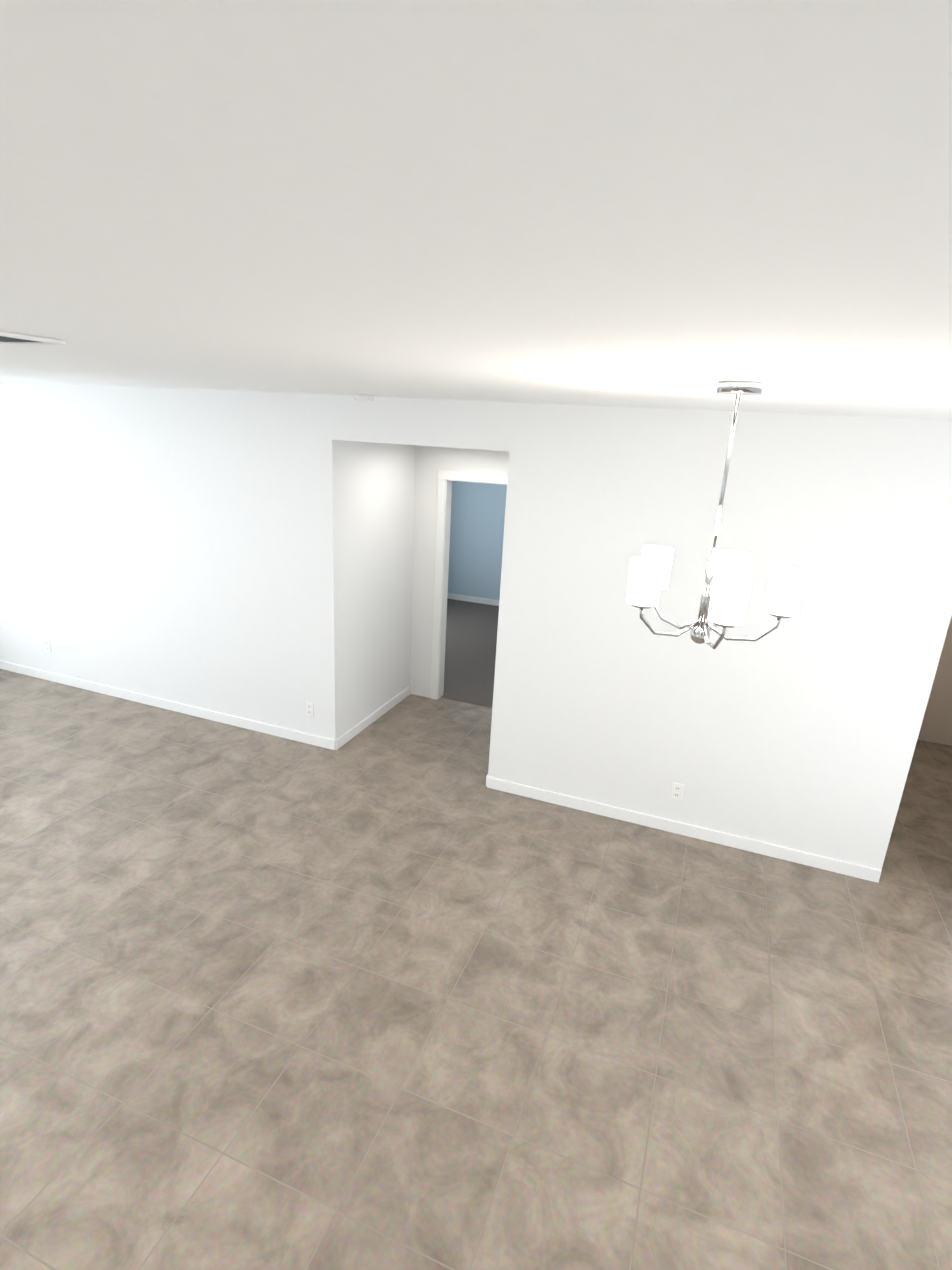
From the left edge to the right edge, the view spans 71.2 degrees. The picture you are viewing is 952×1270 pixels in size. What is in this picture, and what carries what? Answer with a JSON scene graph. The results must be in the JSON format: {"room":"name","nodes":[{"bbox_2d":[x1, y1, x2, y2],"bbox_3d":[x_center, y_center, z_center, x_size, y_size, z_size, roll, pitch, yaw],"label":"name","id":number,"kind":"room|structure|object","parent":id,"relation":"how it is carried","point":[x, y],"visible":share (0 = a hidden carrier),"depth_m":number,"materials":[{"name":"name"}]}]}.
{"room":"empty living room","nodes":[
{"label":"empty living room","id":0,"kind":"room"},
{"bbox_2d":[342,440,415,732],"bbox_3d":[-0.836,-0.546,5.487,0.120,2.630,1.180,9,18,19],"label":"wall","id":1,"kind":"structure","parent":0,"point":[378,487],"depth_m":5.41,"materials":[{"name":"paint"}]},
{"bbox_2d":[340,686,410,746],"bbox_3d":[-0.862,0.691,5.794,0.016,0.085,1.290,9,18,19],"label":"baseboard","id":2,"kind":"structure","parent":1,"relation":"attached to","point":[347,736],"depth_m":5.73,"materials":[{"name":"paint"}]},
{"bbox_2d":[410,445,508,697],"bbox_3d":[-0.757,-0.740,6.123,2.710,2.630,0.120,9,18,19],"label":"wall","id":3,"kind":"structure","parent":0,"point":[430,461],"depth_m":5.88,"materials":[{"name":"paint"}]},
{"bbox_2d":[430,470,507,699],"bbox_3d":[0.098,-0.346,5.887,0.980,2.110,0.138,9,18,19],"label":"door frame","id":4,"kind":"structure","parent":3,"relation":"attached to","point":[445,478],"depth_m":5.92,"materials":[{"name":"paint"}]},
{"bbox_2d":[441,598,498,706],"bbox_3d":[0.587,0.160,7.888,4.340,0.001,3.660,9,18,19],"label":"floor","id":5,"kind":"structure","parent":0,"point":[470,647],"depth_m":7.67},
{"bbox_2d":[0,669,951,1269],"bbox_3d":[-1.901,1.805,2.177,9.340,0.001,11.740,9,18,19],"label":"floor","id":6,"kind":"structure","parent":0,"point":[400,987],"depth_m":2.92,"materials":[{"name":"beige tile"}]},
{"bbox_2d":[0,0,951,419],"bbox_3d":[-1.330,-1.062,2.458,9.340,0.100,14.140,9,18,19],"label":"ceiling","id":7,"kind":"structure","parent":0,"point":[680,204],"depth_m":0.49,"materials":[{"name":"paint"}]},
{"bbox_2d":[0,331,65,344],"bbox_3d":[-1.323,-0.775,1.724,0.440,0.010,0.220,9,18,19],"label":"ceiling vent","id":8,"kind":"object","parent":7,"relation":"in","point":[9,338],"visible":1,"depth_m":1.71,"materials":[{"name":"white metal"}]},
{"bbox_2d":[353,394,373,400],"bbox_3d":[-0.700,-1.482,4.147,0.130,0.035,0.130,9,18,19],"label":"smoke detector","id":9,"kind":"object","parent":7,"relation":"attached to","point":[365,397],"visible":1,"depth_m":4.10,"materials":[{"name":"white plastic"}]},
{"bbox_2d":[626,380,807,648],"bbox_3d":[0.737,-0.337,1.966,0.491,0.770,0.509,9,18,19],"label":"chandelier","id":10,"kind":"object","parent":7,"relation":"hanging from","point":[726,588],"visible":1,"depth_m":1.93,"materials":[{"name":"white glass"}]},
{"bbox_2d":[0,381,951,869],"bbox_3d":[-1.250,-0.407,4.967,8.050,2.630,0.120,9,18,19],"label":"wall","id":11,"kind":"structure","parent":0,"point":[800,731],"depth_m":4.23,"materials":[{"name":"paint"}]},
{"bbox_2d":[44,639,50,651],"bbox_3d":[-3.939,0.098,6.113,0.070,0.115,0.008,9,18,19],"label":"outlet","id":12,"kind":"object","parent":11,"relation":"attached to","point":[47,646],"visible":1,"depth_m":6.11,"materials":[{"name":"plastic"}]},
{"bbox_2d":[0,660,339,749],"bbox_3d":[-3.037,0.543,5.881,4.173,0.085,0.016,9,18,19],"label":"baseboard","id":13,"kind":"structure","parent":11,"relation":"attached to","point":[286,733],"depth_m":5.70,"materials":[{"name":"paint"}]},
{"bbox_2d":[306,702,313,716],"bbox_3d":[-1.303,0.581,5.203,0.070,0.115,0.008,9,18,19],"label":"outlet","id":14,"kind":"object","parent":11,"relation":"attached to","point":[309,709],"visible":1,"depth_m":5.20,"materials":[{"name":"plastic"}]},
{"bbox_2d":[670,782,683,799],"bbox_3d":[1.298,1.010,4.291,0.070,0.115,0.008,9,18,19],"label":"outlet","id":15,"kind":"object","parent":11,"relation":"attached to","point":[677,791],"visible":1,"depth_m":4.29,"materials":[{"name":"plastic"}]},
{"bbox_2d":[486,774,881,882],"bbox_3d":[1.240,1.249,4.381,2.513,0.085,0.016,9,18,19],"label":"baseboard","id":16,"kind":"structure","parent":11,"relation":"attached to","point":[786,853],"depth_m":4.32,"materials":[{"name":"paint"}]},
{"bbox_2d":[448,481,506,599],"bbox_3d":[1.289,-1.550,9.087,4.340,2.630,0.120,9,18,19],"label":"wall","id":17,"kind":"structure","parent":0,"point":[476,535],"depth_m":9.58,"materials":[{"name":"paint"}]},
{"bbox_2d":[447,593,498,605],"bbox_3d":[1.198,-0.319,9.405,4.100,0.085,0.013,9,18,19],"label":"baseboard","id":18,"kind":"structure","parent":17,"relation":"attached to","point":[450,596],"depth_m":9.83,"materials":[{"name":"paint"}]},
{"bbox_2d":[917,616,951,745],"bbox_3d":[3.942,-0.347,5.703,1.410,2.630,0.120,9,18,19],"label":"wall","id":19,"kind":"structure","parent":0,"point":[936,726],"depth_m":5.86,"materials":[{"name":"paint"}]}
]}

